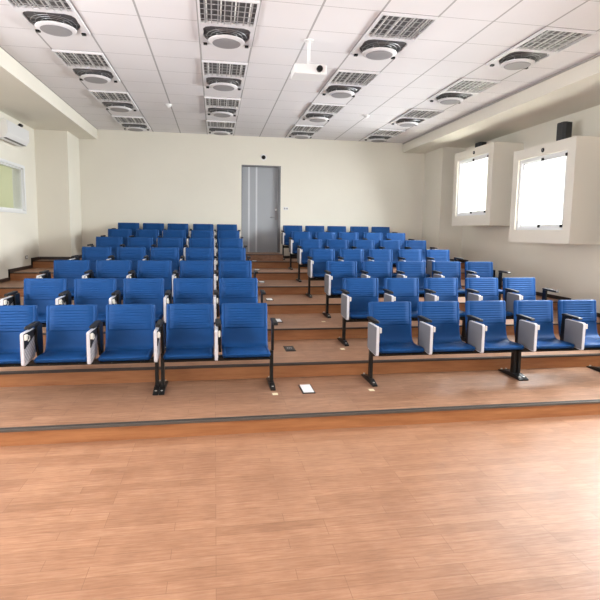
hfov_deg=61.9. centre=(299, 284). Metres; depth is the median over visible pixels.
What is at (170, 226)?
chair
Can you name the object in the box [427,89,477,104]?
ceiling fan
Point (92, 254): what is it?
chair
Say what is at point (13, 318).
chair
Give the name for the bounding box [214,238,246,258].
chair
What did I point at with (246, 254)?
trim
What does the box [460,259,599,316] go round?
baseboard
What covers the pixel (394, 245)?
chair
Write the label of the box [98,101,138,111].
ceiling fan
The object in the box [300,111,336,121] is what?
ceiling fan
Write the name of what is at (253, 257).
floor
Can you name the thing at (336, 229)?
chair
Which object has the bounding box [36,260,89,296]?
chair
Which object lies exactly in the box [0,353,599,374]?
trim
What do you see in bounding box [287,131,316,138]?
ceiling fan
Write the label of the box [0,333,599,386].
floor
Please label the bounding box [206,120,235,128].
recessed light
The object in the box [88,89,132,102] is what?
recessed light
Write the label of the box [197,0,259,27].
recessed light
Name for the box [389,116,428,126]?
ceiling fan
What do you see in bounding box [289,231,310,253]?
chair
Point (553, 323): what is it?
trim
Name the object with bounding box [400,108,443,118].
recessed light
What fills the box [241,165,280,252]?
door
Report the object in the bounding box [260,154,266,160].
camera
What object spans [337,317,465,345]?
frame
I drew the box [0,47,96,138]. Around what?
ceiling beam
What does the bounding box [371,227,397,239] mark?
chair
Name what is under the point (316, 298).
floor
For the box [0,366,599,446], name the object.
floor
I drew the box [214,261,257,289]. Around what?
chair
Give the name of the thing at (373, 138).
ceiling fan
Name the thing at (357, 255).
chair
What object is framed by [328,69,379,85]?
recessed light
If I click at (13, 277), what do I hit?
floor
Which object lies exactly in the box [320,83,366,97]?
ceiling fan
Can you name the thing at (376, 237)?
chair
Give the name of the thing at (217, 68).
recessed light
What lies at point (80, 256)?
baseboard
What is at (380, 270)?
chair
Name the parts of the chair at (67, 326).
armrest, seat, backrest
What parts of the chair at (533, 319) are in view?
armrest, backrest, seat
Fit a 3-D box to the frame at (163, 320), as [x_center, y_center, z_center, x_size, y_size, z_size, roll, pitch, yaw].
[-2.388,0.570,5.825,1.670,0.362,0.432,0,6,-10]
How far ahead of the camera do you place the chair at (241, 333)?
5.00 m
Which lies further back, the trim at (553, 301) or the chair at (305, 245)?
the chair at (305, 245)
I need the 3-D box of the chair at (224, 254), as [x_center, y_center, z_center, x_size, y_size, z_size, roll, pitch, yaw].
[-1.118,-0.354,8.226,0.588,0.477,0.535,0,6,-10]
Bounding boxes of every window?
[0,158,26,213]
[452,142,523,225]
[509,136,599,243]
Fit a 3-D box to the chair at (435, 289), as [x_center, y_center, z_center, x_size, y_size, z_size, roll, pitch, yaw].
[1.869,0.172,6.417,0.547,0.477,0.535,0,6,-10]
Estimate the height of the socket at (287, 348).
0.011 m
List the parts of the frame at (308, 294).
leg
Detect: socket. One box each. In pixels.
[283,346,295,350]
[298,384,314,393]
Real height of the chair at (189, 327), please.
0.477 m
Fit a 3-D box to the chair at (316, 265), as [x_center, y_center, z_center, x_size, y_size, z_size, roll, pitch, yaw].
[0.385,-0.360,8.482,0.522,0.477,0.535,0,6,-10]
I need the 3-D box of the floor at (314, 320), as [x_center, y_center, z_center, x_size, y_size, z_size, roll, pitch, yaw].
[-0.089,0.601,7.060,9.574,0.183,1.185,0,6,-10]
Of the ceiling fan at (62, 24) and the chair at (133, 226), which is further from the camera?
the chair at (133, 226)
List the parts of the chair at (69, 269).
backrest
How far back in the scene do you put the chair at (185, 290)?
6.05 m
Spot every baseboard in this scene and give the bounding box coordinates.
[0,257,39,282]
[40,255,459,261]
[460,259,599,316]
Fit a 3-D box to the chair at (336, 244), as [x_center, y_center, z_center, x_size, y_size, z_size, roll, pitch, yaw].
[0.738,-0.629,9.701,0.531,0.477,0.535,0,6,-10]
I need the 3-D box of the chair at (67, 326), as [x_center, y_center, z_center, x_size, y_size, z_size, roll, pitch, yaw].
[-2.176,0.455,4.570,0.531,0.477,0.535,0,6,-10]
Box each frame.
[0,356,160,394]
[42,320,165,350]
[158,350,275,394]
[282,245,288,259]
[288,253,296,269]
[296,263,306,281]
[305,276,324,297]
[322,294,423,317]
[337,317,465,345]
[361,350,523,386]
[505,347,599,380]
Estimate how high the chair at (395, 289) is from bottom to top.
0.477 m
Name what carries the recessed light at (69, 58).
in the ceiling
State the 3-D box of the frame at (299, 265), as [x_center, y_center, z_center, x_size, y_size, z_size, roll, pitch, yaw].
[0.755,-0.247,9.836,1.632,0.362,0.432,0,6,-10]
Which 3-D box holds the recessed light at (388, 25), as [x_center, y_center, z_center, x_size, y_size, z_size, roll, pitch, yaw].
[1.083,-2.790,5.421,0.607,0.030,0.607,0,6,-10]
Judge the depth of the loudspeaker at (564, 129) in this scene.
7.92 m
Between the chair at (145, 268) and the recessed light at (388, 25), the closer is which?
the recessed light at (388, 25)
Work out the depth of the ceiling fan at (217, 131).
11.14 m
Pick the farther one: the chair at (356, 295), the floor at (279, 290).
the floor at (279, 290)
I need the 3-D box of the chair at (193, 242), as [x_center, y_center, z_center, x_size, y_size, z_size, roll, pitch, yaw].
[-1.866,-0.620,9.258,0.539,0.477,0.535,0,6,-10]
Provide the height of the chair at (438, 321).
0.477 m
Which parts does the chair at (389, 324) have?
armrest, backrest, seat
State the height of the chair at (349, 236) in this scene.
0.477 m
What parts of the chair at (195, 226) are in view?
backrest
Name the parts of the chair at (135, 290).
armrest, backrest, seat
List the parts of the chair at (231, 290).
backrest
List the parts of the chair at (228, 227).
backrest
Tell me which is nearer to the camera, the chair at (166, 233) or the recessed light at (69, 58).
the recessed light at (69, 58)
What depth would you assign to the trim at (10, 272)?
9.82 m
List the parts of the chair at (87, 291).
armrest, backrest, seat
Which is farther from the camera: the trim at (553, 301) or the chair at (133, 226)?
the chair at (133, 226)
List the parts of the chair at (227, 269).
backrest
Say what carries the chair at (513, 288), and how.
on the frame
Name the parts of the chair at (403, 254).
backrest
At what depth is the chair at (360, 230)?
12.32 m
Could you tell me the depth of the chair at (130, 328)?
4.81 m
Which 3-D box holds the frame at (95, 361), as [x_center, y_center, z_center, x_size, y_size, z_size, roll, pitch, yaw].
[-2.159,0.838,4.706,1.632,0.362,0.432,0,6,-10]
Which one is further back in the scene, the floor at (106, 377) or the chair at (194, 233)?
the chair at (194, 233)
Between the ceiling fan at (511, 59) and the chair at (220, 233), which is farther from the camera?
the chair at (220, 233)
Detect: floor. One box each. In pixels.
[0,280,502,296]
[0,294,557,314]
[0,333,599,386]
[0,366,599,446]
[0,415,599,599]
[10,268,464,280]
[33,258,464,268]
[42,310,599,344]
[246,252,282,260]
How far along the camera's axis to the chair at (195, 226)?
11.68 m
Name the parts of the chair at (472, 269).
backrest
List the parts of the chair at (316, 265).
seat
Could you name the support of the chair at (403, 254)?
on the frame
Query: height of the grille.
0.295 m
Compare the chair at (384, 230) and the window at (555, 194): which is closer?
the window at (555, 194)
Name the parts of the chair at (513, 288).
armrest, backrest, armrest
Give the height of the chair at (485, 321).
0.477 m
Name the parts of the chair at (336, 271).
seat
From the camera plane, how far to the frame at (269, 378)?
4.86 m
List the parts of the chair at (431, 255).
backrest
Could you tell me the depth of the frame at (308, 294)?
8.52 m
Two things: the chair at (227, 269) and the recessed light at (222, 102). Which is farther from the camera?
the recessed light at (222, 102)
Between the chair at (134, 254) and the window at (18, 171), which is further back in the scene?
the window at (18, 171)
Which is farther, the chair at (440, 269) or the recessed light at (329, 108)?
the recessed light at (329, 108)
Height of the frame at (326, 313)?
0.362 m
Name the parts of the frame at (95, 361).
leg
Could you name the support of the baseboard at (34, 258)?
attached to the wall at (18, 231)
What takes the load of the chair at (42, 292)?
on the frame at (163, 320)
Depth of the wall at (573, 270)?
8.99 m
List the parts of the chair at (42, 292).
armrest, seat, backrest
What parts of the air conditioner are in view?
panel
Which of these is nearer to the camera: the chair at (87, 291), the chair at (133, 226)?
the chair at (87, 291)
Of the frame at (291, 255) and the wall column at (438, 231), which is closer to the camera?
the frame at (291, 255)
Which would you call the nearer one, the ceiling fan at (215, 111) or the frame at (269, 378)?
the frame at (269, 378)
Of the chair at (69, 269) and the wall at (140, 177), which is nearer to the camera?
the chair at (69, 269)
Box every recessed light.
[5,0,75,12]
[52,49,111,69]
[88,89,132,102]
[112,115,146,123]
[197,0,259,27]
[202,59,247,77]
[205,96,240,107]
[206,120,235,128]
[291,124,323,132]
[306,102,345,113]
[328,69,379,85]
[365,11,437,40]
[371,129,405,135]
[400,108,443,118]
[444,78,500,93]
[513,26,595,52]
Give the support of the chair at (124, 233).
on the frame
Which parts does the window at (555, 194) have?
sash, frame, sash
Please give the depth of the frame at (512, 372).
5.29 m
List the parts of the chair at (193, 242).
backrest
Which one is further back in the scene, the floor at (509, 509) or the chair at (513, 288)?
the chair at (513, 288)
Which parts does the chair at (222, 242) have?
backrest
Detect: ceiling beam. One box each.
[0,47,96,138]
[403,56,599,152]
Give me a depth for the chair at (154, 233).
10.38 m
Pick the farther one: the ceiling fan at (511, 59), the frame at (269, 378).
the ceiling fan at (511, 59)
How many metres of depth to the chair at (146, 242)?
9.25 m
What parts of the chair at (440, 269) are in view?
seat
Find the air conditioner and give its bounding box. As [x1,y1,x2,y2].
[0,118,28,146]
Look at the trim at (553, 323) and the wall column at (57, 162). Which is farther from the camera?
the wall column at (57, 162)
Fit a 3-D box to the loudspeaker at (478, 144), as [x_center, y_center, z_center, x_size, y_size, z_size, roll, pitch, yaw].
[3.880,-2.943,10.745,0.166,0.200,0.238,0,6,-10]
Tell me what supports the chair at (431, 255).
on the frame
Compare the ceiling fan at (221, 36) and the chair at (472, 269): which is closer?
the ceiling fan at (221, 36)
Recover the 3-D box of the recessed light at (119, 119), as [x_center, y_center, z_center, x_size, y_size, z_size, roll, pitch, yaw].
[-3.490,-3.380,10.271,0.607,0.030,0.607,0,6,-10]
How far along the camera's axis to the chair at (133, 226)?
11.41 m
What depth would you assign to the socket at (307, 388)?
4.87 m
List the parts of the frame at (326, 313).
leg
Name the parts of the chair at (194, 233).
backrest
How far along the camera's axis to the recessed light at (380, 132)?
11.15 m
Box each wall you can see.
[0,111,38,278]
[0,165,13,207]
[79,129,424,255]
[461,105,599,312]
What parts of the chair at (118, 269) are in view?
backrest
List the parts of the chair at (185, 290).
backrest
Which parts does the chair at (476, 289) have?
armrest, backrest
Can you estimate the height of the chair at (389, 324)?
0.477 m
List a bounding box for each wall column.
[34,129,81,256]
[422,147,465,258]
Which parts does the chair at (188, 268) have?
backrest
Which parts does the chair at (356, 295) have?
seat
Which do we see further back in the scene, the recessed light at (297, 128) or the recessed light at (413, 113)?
the recessed light at (297, 128)
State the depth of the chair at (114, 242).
9.16 m
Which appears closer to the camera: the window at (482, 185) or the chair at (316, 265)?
the chair at (316, 265)
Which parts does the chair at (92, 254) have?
backrest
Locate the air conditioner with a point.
(10, 132)
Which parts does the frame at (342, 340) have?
leg, leg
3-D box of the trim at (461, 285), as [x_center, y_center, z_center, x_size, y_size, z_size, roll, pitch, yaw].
[-0.374,0.044,8.723,9.534,0.018,0.030,0,6,-10]
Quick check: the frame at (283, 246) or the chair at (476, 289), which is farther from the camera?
the frame at (283, 246)
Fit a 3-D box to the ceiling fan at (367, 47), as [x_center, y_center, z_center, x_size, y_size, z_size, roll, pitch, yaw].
[0.979,-2.827,6.029,0.607,0.090,0.607,0,6,-10]
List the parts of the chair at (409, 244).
backrest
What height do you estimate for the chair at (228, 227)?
0.477 m
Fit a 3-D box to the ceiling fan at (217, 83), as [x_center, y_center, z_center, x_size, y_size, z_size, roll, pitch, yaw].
[-1.150,-3.021,7.543,0.607,0.090,0.607,0,6,-10]
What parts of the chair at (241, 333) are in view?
armrest, backrest, seat, armrest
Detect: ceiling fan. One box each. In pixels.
[13,8,90,36]
[67,67,119,83]
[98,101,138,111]
[118,123,150,130]
[199,23,254,48]
[203,76,244,90]
[205,107,238,117]
[207,127,234,134]
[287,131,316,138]
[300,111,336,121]
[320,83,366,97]
[350,34,414,59]
[363,134,395,141]
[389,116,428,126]
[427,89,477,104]
[486,47,556,69]
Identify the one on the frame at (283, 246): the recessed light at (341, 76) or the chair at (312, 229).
the chair at (312, 229)
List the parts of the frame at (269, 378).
leg, leg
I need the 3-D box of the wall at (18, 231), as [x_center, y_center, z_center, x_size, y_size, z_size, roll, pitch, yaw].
[-4.493,-0.709,3.895,0.200,4.003,15.289,0,6,-10]
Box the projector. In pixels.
[291,38,326,81]
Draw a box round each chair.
[0,278,66,324]
[0,305,37,365]
[20,304,97,365]
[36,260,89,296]
[55,278,116,323]
[69,247,111,277]
[82,260,131,296]
[86,304,154,363]
[87,237,122,259]
[101,229,131,246]
[106,247,145,277]
[109,278,163,322]
[112,223,138,236]
[119,237,152,259]
[126,260,171,296]
[129,229,158,246]
[139,223,163,236]
[143,247,178,274]
[150,237,182,259]
[153,303,213,361]
[158,230,185,247]
[162,223,187,238]
[163,278,212,322]
[172,260,212,296]
[179,248,213,274]
[183,238,213,259]
[186,230,213,247]
[189,224,213,237]
[213,278,265,321]
[214,224,240,238]
[214,230,242,247]
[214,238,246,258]
[214,248,250,275]
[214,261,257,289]
[214,303,277,360]
[281,225,301,245]
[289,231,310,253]
[297,239,321,264]
[304,226,323,238]
[307,249,334,277]
[313,232,334,248]
[324,239,348,260]
[324,261,356,294]
[326,226,345,238]
[337,232,357,248]
[337,249,363,277]
[341,278,378,319]
[350,226,368,239]
[351,240,373,260]
[360,261,391,294]
[362,232,382,248]
[367,249,395,277]
[367,301,423,355]
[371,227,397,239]
[379,240,400,264]
[383,278,418,318]
[385,233,413,248]
[396,261,425,294]
[397,249,429,277]
[404,240,436,262]
[417,301,474,354]
[424,278,464,317]
[426,250,462,276]
[432,261,464,294]
[465,262,510,293]
[465,278,512,316]
[465,300,523,352]
[502,278,558,312]
[513,300,573,351]
[557,300,599,349]
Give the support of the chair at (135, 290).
on the frame at (163, 320)
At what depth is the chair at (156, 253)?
8.22 m
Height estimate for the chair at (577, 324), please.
0.477 m
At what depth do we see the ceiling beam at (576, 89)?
8.27 m
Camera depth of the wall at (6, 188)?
11.01 m
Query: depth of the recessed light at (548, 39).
5.70 m
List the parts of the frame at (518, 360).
leg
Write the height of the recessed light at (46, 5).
0.030 m
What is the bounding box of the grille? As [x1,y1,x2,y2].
[556,123,562,140]
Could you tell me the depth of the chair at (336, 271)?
7.53 m
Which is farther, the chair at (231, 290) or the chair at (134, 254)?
the chair at (134, 254)
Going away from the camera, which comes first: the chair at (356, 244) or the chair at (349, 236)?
the chair at (356, 244)
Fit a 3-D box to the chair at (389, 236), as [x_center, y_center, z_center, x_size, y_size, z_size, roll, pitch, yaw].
[2.192,-0.903,11.107,0.591,0.477,0.535,0,6,-10]
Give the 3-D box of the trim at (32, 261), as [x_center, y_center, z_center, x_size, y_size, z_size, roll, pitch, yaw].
[-0.759,-0.492,10.976,9.534,0.018,0.030,0,6,-10]
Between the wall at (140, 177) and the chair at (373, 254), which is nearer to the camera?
the chair at (373, 254)
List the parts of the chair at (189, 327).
armrest, seat, backrest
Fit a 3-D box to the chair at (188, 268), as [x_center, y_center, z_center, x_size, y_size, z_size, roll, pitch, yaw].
[-1.493,-0.084,7.004,0.549,0.477,0.535,0,6,-10]
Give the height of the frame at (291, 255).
0.362 m
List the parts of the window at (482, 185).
sash, frame, sash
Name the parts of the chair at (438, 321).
armrest, backrest, seat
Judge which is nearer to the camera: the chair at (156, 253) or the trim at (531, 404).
the trim at (531, 404)
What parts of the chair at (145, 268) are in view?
backrest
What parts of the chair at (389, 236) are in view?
backrest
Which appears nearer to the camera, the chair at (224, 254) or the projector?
the projector
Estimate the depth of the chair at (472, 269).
7.90 m
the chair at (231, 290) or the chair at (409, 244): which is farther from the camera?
the chair at (409, 244)
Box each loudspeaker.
[475,142,486,147]
[556,121,572,140]
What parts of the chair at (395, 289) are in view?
armrest, seat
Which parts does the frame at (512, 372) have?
leg, leg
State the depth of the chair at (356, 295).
6.39 m
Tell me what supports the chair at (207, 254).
on the frame
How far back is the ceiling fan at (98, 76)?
7.18 m
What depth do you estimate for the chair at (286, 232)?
12.02 m
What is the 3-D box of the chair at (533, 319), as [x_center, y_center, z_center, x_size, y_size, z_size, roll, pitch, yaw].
[2.609,0.437,5.384,0.544,0.477,0.535,0,6,-10]
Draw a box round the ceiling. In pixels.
[0,0,599,142]
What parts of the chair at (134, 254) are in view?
backrest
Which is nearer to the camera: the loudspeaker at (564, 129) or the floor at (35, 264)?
the loudspeaker at (564, 129)
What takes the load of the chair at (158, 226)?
on the frame
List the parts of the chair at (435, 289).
armrest, seat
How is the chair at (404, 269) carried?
on the frame at (326, 313)
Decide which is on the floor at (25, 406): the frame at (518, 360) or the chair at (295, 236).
the frame at (518, 360)
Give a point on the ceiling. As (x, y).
(156, 53)
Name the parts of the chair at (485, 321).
armrest, backrest, seat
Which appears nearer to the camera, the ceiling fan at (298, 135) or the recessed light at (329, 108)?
the recessed light at (329, 108)
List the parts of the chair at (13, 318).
seat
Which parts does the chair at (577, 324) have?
armrest, seat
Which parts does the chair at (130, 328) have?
armrest, seat, backrest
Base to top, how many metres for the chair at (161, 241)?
0.477 m
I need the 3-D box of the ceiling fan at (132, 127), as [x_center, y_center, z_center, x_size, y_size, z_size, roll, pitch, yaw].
[-3.593,-3.416,10.879,0.607,0.090,0.607,0,6,-10]
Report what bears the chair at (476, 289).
on the frame
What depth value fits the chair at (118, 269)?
6.99 m
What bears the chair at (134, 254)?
on the frame
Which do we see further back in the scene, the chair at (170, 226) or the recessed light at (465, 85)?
the chair at (170, 226)
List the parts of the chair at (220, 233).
backrest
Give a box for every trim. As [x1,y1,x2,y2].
[0,285,502,288]
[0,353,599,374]
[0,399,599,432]
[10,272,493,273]
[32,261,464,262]
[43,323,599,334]
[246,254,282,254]
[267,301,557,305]
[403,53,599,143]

